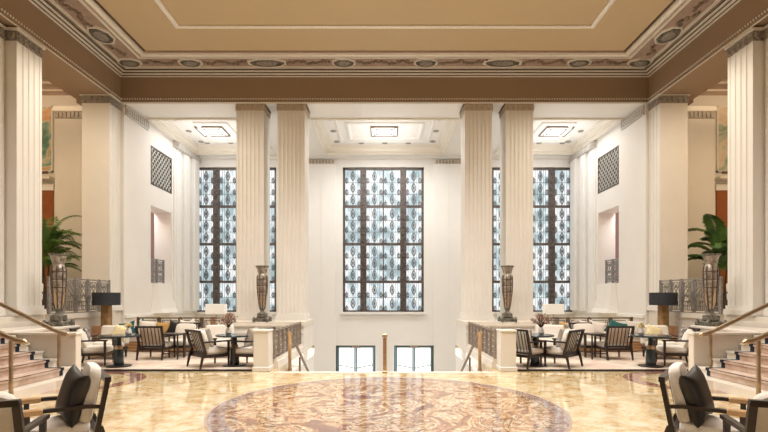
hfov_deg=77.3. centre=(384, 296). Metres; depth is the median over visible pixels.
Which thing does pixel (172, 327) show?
cushion
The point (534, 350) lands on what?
seat cushion
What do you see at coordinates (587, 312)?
baseboard
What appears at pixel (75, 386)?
cushion
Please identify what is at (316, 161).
trim
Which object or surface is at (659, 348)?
seat cushion
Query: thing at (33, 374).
staircase
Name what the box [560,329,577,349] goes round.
cushion
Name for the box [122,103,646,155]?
ceiling
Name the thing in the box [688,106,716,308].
pilaster
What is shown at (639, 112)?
trim
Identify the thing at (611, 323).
cushion
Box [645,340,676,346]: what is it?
seat cushion
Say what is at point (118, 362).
round table
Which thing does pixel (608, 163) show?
air vent
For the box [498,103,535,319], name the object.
fluted column
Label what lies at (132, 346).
banquette
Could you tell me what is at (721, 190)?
door
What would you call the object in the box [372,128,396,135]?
diffuser
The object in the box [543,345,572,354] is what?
seat cushion
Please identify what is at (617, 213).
wall
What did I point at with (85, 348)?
seat cushion
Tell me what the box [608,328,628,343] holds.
cushion
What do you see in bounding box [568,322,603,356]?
lounge armchair
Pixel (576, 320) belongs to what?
cushion
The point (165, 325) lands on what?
cushion
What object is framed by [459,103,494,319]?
fluted column
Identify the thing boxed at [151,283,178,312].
balcony base
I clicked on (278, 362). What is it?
curb
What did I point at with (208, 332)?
cushion
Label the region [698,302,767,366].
stair handrail
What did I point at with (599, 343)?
seat cushion
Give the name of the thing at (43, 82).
trim
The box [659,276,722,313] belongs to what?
gallery railing
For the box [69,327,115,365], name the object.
lounge armchair
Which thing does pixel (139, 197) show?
wall
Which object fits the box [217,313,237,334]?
floral arrangement
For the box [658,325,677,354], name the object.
console
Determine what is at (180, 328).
cushion
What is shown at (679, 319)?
wall
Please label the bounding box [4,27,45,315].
pier
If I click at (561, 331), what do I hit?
cushion
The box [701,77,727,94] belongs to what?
crown molding
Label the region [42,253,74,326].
urn
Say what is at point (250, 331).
cushion
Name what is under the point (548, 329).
upholstered armchair
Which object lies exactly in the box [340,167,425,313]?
window
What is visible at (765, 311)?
pier
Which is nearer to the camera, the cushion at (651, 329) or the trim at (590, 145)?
the cushion at (651, 329)
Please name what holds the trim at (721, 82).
attached to the wall at (701, 100)
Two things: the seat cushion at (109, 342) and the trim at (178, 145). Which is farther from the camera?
the trim at (178, 145)
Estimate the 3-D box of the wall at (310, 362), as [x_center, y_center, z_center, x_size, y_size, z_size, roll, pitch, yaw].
[-3.480,3.150,14.520,2.540,2.700,9.760,0,0,0]
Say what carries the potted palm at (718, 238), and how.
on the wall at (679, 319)
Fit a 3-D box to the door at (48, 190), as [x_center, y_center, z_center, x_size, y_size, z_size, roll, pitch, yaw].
[-11.835,-1.625,15.555,2.230,4.050,0.090,0,0,0]
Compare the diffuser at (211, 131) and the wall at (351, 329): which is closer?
the diffuser at (211, 131)
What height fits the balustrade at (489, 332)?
0.628 m
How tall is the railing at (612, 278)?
0.848 m
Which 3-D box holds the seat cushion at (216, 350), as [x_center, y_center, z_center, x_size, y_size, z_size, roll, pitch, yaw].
[-3.744,1.141,10.408,0.580,0.154,0.520,0,0,44]
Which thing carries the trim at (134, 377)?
on the floor at (163, 401)
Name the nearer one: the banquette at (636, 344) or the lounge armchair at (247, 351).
the lounge armchair at (247, 351)
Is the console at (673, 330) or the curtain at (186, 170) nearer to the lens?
the console at (673, 330)
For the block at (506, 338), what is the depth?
9.62 m
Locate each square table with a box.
[164,333,185,359]
[584,333,607,359]
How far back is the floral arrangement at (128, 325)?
10.36 m
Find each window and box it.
[195,167,277,313]
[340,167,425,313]
[492,167,574,313]
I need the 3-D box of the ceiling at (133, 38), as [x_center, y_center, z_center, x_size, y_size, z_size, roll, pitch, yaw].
[0.000,-6.605,4.150,18.000,0.390,20.300,0,0,0]
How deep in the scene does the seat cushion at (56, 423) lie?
4.16 m
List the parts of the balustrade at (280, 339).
post, panel, panel, panel, panel, panel, panel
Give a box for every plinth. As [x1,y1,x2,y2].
[217,319,313,350]
[455,319,551,351]
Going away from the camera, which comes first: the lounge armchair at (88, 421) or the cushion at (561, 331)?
the lounge armchair at (88, 421)
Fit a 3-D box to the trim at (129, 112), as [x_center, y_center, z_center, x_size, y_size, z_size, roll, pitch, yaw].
[-7.598,-5.500,14.775,0.085,0.280,1.350,0,0,0]
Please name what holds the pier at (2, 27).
on the floor at (89, 319)
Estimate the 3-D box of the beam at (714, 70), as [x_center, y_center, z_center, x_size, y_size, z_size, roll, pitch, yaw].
[8.270,-6.185,4.000,1.140,1.030,20.000,0,0,0]
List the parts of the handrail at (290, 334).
newel post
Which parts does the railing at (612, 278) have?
panel, panel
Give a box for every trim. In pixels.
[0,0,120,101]
[0,8,767,102]
[41,371,145,393]
[42,81,62,90]
[42,176,54,180]
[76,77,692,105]
[125,105,149,129]
[173,141,200,162]
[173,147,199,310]
[199,156,569,158]
[274,372,495,372]
[309,160,460,163]
[568,141,596,162]
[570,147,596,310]
[620,105,644,129]
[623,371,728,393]
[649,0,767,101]
[707,81,727,90]
[715,176,727,180]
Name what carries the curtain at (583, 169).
attached to the wall at (630, 197)
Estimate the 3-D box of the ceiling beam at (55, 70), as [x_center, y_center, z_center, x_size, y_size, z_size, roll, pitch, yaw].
[-8.270,-6.185,4.000,1.140,1.030,20.000,0,0,0]
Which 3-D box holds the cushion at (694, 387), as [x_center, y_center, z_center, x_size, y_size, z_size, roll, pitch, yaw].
[2.778,0.874,4.276,0.479,0.510,0.211,0,0,-42]
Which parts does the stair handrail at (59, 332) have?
rail, post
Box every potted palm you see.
[42,213,81,310]
[688,214,727,310]
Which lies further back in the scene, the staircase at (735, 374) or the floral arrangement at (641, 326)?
the floral arrangement at (641, 326)
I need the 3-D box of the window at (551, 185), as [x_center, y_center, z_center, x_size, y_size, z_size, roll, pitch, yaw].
[5.970,-2.280,19.445,3.440,5.940,0.330,0,0,0]
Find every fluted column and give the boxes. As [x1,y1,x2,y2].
[234,103,271,319]
[275,103,310,319]
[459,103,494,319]
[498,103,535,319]
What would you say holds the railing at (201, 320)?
on the floor at (163, 401)
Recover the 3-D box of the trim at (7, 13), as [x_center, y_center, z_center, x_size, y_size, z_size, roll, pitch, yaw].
[0.000,-5.725,4.000,15.400,0.140,20.000,0,0,0]
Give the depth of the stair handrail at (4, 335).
6.58 m
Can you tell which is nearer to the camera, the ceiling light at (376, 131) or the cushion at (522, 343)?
the cushion at (522, 343)
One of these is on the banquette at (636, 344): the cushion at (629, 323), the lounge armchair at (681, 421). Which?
the cushion at (629, 323)
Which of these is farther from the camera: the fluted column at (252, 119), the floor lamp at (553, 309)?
the floor lamp at (553, 309)
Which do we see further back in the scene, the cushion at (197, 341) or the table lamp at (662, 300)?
the table lamp at (662, 300)
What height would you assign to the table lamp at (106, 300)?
0.865 m
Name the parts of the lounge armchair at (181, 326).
rail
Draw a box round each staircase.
[0,327,70,398]
[698,335,767,398]
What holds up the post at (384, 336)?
on the floor at (163, 401)
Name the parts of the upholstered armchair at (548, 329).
backrest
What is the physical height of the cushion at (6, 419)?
0.478 m
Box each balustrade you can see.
[273,322,300,358]
[468,322,496,358]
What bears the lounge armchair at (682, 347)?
on the rug at (625, 362)
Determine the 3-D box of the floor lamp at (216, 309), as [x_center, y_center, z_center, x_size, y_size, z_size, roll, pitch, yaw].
[-6.250,0.880,17.800,0.720,1.240,0.300,0,0,0]
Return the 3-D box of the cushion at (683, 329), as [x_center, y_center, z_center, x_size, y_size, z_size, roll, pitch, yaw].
[6.605,0.858,10.605,0.188,0.425,0.460,0,0,15]
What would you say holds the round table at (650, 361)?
on the rug at (625, 362)
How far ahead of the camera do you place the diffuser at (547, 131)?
17.02 m
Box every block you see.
[252,329,273,371]
[496,329,516,371]
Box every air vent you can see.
[151,145,171,193]
[598,145,618,193]
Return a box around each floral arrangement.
[124,322,132,334]
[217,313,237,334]
[530,313,551,334]
[637,323,644,334]
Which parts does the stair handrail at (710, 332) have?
post, rail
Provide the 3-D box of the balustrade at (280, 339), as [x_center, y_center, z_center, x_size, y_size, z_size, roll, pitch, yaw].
[-2.300,0.984,11.525,0.045,0.628,3.115,0,0,0]
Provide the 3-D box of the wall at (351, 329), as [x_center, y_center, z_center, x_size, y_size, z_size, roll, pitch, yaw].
[0.000,-1.100,19.650,16.400,11.200,0.500,0,0,0]
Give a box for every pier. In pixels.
[0,23,5,315]
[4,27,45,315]
[723,27,764,315]
[763,24,767,315]
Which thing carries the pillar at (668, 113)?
on the wall at (679, 319)
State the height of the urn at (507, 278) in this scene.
1.545 m
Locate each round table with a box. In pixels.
[97,334,139,367]
[215,333,247,366]
[523,333,553,366]
[630,334,672,367]
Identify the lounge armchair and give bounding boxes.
[0,392,49,431]
[20,362,110,431]
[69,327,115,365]
[135,326,175,360]
[163,322,200,355]
[185,329,231,368]
[231,327,275,366]
[501,328,546,368]
[538,329,584,368]
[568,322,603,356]
[594,326,634,360]
[654,327,699,365]
[658,362,748,431]
[720,392,767,431]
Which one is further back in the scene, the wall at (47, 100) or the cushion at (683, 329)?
the wall at (47, 100)
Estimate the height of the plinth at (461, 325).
0.820 m
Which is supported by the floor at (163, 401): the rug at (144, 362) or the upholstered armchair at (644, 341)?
the rug at (144, 362)
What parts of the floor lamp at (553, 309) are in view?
lamp shade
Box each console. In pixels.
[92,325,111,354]
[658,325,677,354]
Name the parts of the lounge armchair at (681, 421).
rail, leg, rail, arm, arm, leg, leg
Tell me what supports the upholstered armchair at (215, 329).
on the rug at (144, 362)
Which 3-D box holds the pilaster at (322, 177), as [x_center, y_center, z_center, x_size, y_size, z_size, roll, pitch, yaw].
[0.000,-0.570,19.343,8.400,9.580,0.115,0,0,0]
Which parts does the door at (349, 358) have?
glass, glass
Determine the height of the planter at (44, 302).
0.520 m
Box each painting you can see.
[42,106,53,171]
[716,106,727,171]
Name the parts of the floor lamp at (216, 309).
lamp shade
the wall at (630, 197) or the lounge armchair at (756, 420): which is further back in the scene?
the wall at (630, 197)
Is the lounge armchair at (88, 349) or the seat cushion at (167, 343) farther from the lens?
the seat cushion at (167, 343)
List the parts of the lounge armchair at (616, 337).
leg, leg, seat frame, rail, rail, leg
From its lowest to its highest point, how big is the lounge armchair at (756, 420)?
0.842 m
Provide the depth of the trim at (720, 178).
15.44 m
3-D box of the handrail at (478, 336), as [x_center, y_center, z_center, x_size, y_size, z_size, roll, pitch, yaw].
[1.930,1.778,11.832,0.100,2.137,4.264,0,0,0]
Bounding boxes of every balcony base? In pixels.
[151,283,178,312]
[591,283,618,312]
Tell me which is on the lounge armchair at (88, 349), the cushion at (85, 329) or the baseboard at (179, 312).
the cushion at (85, 329)
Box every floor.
[0,309,120,348]
[22,345,746,431]
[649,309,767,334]
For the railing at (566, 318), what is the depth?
13.68 m
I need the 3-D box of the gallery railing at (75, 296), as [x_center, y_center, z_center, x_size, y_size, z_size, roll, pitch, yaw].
[-7.680,-0.031,12.170,0.045,0.878,2.465,0,0,0]
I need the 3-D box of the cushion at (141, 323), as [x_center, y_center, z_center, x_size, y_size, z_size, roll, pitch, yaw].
[-6.403,0.837,12.928,0.532,0.430,0.178,0,0,0]
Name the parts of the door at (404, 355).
glass, glass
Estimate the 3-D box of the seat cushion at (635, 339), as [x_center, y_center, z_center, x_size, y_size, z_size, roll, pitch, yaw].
[6.683,1.128,13.200,0.823,0.164,0.500,0,0,0]
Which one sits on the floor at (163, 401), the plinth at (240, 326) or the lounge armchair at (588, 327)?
the plinth at (240, 326)
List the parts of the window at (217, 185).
sill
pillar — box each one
[79,93,122,310]
[646,93,690,310]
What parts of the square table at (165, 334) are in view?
leg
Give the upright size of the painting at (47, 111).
2.140 m
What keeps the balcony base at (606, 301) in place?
attached to the wall at (630, 197)
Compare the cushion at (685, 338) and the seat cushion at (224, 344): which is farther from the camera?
the seat cushion at (224, 344)
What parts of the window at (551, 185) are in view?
sill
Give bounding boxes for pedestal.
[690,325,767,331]
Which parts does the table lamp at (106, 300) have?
lamp shade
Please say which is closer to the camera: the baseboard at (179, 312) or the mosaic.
the mosaic
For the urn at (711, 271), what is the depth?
10.21 m
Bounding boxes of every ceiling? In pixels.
[29,0,740,76]
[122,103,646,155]
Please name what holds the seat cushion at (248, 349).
on the lounge armchair at (247, 351)
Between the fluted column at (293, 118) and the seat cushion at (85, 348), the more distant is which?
the fluted column at (293, 118)
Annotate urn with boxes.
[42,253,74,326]
[252,265,271,321]
[498,265,516,321]
[695,253,726,326]
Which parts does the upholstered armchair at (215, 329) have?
backrest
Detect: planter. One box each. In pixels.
[42,293,52,310]
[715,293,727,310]
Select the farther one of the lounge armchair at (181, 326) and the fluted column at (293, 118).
the fluted column at (293, 118)
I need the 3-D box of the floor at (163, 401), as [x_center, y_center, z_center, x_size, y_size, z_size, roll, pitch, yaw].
[0.000,1.650,6.700,15.500,0.300,25.400,0,0,0]
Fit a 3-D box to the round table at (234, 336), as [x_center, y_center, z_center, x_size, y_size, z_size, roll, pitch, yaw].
[-3.270,1.153,10.450,0.800,0.670,0.800,0,0,0]
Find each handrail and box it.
[0,302,70,366]
[0,331,27,394]
[287,332,308,371]
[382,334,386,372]
[460,332,481,371]
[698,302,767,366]
[742,331,767,394]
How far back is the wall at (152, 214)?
18.60 m
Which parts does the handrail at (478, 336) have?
newel post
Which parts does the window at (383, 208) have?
sill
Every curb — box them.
[273,344,303,368]
[466,344,496,368]
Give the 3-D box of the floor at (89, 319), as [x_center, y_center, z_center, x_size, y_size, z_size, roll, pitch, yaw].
[-10.400,0.950,4.800,5.600,1.100,21.600,0,0,0]
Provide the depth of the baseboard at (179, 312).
15.83 m
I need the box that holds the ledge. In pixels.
[0,325,78,331]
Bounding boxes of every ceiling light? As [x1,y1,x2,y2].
[194,126,229,136]
[370,126,397,136]
[538,126,574,136]
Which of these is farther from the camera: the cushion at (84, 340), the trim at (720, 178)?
the trim at (720, 178)
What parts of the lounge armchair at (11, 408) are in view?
rail, arm, leg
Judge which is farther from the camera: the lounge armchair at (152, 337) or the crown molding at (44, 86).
the crown molding at (44, 86)
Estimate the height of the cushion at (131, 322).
0.456 m
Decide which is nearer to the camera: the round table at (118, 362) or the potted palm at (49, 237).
the round table at (118, 362)
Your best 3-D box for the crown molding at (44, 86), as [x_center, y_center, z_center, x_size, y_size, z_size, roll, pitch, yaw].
[-11.050,-6.975,15.350,4.300,0.850,0.500,0,0,0]
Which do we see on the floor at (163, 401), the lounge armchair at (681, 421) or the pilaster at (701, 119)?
the lounge armchair at (681, 421)
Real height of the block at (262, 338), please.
0.840 m
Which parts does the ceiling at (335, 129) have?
moulding, crown, moulding, crown, crown, moulding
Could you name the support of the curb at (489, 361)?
on the floor at (163, 401)
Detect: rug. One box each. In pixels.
[81,352,252,370]
[516,352,688,370]
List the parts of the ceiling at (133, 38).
panel moulding, moulding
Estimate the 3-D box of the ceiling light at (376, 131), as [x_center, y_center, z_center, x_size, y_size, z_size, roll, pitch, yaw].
[-0.020,-5.872,17.050,0.960,0.065,0.960,0,0,0]
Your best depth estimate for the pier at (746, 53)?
10.21 m
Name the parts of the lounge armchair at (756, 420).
leg, arm, rail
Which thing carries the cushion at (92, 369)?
on the lounge armchair at (88, 421)
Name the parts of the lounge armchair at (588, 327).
rail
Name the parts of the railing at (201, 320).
panel, panel, panel, panel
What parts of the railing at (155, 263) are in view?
panel, panel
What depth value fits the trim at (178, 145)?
17.93 m
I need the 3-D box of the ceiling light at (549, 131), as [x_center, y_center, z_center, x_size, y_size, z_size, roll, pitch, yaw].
[6.080,-5.872,17.050,0.960,0.065,0.960,0,0,0]
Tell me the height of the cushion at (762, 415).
0.478 m
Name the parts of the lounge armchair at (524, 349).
rail, leg, seat frame, arm, leg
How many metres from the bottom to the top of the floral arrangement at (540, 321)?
0.476 m
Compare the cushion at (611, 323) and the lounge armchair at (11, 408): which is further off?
the cushion at (611, 323)
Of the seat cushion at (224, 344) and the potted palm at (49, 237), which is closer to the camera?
the seat cushion at (224, 344)
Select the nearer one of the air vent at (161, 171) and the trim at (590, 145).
the air vent at (161, 171)
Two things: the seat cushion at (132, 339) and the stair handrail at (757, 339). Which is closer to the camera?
the stair handrail at (757, 339)
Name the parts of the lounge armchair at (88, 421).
leg, leg, arm, arm, rail, leg, rail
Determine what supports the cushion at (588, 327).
on the lounge armchair at (588, 327)
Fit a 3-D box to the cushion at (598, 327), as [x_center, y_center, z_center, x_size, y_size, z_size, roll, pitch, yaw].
[5.707,0.842,12.928,0.579,0.498,0.173,0,0,0]
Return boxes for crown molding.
[42,77,68,94]
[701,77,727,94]
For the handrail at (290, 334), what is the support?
on the staircase
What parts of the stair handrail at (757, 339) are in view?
rail, rail, post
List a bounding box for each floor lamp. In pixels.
[205,304,226,323]
[542,304,563,323]
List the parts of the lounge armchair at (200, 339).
leg, rail, leg, seat frame, arm, leg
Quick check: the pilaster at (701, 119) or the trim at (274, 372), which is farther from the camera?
the pilaster at (701, 119)
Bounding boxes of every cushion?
[0,392,15,431]
[30,415,89,431]
[55,365,90,427]
[76,329,92,347]
[78,362,100,422]
[79,326,91,339]
[82,345,113,352]
[93,340,124,346]
[112,324,125,341]
[119,320,135,333]
[129,337,141,341]
[138,320,156,333]
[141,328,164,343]
[143,340,172,346]
[156,323,169,332]
[165,319,177,332]
[166,338,193,345]
[175,323,195,339]
[191,329,209,349]
[197,345,226,354]
[199,328,213,346]
[213,339,230,346]
[235,345,252,353]
[244,327,257,346]
[515,328,533,346]
[516,331,531,349]
[516,346,542,354]
[539,339,556,346]
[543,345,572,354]
[556,328,569,346]
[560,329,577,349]
[564,319,578,328]
[573,323,594,338]
[576,338,603,345]
[589,319,606,332]
[597,340,626,346]
[604,318,613,330]
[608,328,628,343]
[613,321,627,325]
[626,320,643,333]
[628,335,639,341]
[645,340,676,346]
[646,324,661,339]
[656,345,687,352]
[668,362,690,422]
[677,326,690,339]
[677,329,692,347]
[679,364,714,427]
[679,415,739,431]
[753,392,767,431]
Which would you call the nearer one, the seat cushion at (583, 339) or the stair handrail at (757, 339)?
the stair handrail at (757, 339)
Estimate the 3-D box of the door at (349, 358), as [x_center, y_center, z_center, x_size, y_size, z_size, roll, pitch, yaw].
[-1.180,3.095,19.491,1.600,2.250,0.218,0,0,0]
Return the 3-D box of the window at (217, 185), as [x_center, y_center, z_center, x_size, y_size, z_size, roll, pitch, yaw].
[-6.030,-2.280,19.445,3.440,5.940,0.330,0,0,0]
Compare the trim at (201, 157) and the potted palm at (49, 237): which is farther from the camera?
the trim at (201, 157)
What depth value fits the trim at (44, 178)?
15.44 m
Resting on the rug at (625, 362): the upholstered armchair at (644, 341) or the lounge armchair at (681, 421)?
the upholstered armchair at (644, 341)
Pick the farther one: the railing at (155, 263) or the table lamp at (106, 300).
the railing at (155, 263)
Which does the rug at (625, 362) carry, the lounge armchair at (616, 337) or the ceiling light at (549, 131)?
the lounge armchair at (616, 337)
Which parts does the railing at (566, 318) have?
panel, panel, panel, panel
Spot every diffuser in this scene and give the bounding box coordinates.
[198,128,226,135]
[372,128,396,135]
[541,128,570,135]
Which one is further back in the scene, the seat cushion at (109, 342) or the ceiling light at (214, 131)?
the ceiling light at (214, 131)
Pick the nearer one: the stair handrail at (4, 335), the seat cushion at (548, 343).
the stair handrail at (4, 335)
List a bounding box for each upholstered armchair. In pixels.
[88,325,130,359]
[204,325,233,358]
[535,325,565,358]
[640,325,681,359]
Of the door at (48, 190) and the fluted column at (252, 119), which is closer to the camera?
the fluted column at (252, 119)
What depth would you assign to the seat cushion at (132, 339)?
12.95 m
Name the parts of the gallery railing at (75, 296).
post, panel, panel, post, panel, post, panel, panel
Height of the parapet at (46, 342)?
0.870 m
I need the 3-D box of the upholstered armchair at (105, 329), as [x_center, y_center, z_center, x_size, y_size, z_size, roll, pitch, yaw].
[-6.760,1.099,11.763,0.742,0.778,0.765,0,0,0]
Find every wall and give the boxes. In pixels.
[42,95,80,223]
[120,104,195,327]
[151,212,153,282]
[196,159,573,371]
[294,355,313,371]
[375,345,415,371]
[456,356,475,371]
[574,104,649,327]
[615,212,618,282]
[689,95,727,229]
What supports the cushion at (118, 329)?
on the upholstered armchair at (105, 329)
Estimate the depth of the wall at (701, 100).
15.60 m
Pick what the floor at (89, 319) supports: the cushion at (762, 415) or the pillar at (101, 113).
the pillar at (101, 113)
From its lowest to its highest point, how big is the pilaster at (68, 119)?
6.500 m
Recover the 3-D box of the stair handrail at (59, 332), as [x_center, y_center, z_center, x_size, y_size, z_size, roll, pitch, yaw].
[-6.385,0.575,8.340,1.860,1.574,0.098,0,0,0]
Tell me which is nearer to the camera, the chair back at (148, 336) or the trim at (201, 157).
the chair back at (148, 336)
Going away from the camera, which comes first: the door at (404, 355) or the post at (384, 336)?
the post at (384, 336)
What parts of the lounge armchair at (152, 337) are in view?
leg, rail, rail, seat frame, leg, leg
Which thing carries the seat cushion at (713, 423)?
on the lounge armchair at (681, 421)
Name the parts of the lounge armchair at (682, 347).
leg, leg, seat frame, arm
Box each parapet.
[5,332,82,370]
[687,332,764,370]
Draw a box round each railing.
[47,276,110,313]
[137,317,223,327]
[151,258,164,282]
[546,317,632,326]
[605,258,618,282]
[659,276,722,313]
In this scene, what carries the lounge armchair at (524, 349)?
on the rug at (625, 362)
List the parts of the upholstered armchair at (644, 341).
backrest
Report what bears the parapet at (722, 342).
on the floor at (163, 401)
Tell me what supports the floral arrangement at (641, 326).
on the round table at (650, 361)
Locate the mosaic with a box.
[204,377,571,431]
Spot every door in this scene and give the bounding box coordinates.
[42,184,54,286]
[336,345,374,371]
[394,345,433,371]
[715,184,727,292]
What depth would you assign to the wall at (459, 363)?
14.02 m
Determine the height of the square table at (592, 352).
0.610 m
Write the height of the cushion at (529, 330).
0.406 m
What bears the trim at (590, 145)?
attached to the wall at (630, 197)
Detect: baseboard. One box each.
[125,310,196,317]
[572,310,644,317]
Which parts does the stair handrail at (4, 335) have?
rail, post, rail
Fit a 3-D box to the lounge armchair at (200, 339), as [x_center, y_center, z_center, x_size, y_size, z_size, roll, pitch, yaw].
[-3.808,1.088,10.341,0.695,0.799,0.724,0,0,44]
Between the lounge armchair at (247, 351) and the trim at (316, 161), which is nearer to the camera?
the lounge armchair at (247, 351)
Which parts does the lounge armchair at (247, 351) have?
leg, arm, seat frame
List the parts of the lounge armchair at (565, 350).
arm, seat frame, leg, rail, leg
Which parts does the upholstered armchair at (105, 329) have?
backrest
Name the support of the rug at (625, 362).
on the floor at (163, 401)
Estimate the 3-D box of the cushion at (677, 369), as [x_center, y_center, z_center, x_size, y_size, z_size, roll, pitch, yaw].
[2.744,0.874,4.425,0.189,0.519,0.500,0,0,37]
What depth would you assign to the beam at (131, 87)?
14.00 m
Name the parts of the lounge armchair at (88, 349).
arm, seat frame, leg, leg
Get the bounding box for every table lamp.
[92,292,120,325]
[649,292,677,325]
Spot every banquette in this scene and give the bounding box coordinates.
[123,328,204,350]
[573,328,645,350]
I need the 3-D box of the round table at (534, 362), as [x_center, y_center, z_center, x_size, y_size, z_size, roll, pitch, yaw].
[3.270,1.153,10.450,0.800,0.670,0.800,0,0,0]
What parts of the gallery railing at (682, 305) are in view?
panel, post, panel, post, panel, post, panel, panel, post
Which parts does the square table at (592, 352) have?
leg, leg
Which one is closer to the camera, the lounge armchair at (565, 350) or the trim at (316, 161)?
the lounge armchair at (565, 350)
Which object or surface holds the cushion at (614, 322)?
on the banquette at (636, 344)
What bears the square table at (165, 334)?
on the rug at (144, 362)
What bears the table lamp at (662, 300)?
on the console at (673, 330)
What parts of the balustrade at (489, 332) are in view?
panel, panel, panel, panel, panel, panel, post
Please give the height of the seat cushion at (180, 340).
0.154 m
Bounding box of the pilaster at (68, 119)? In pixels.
[53,106,81,308]

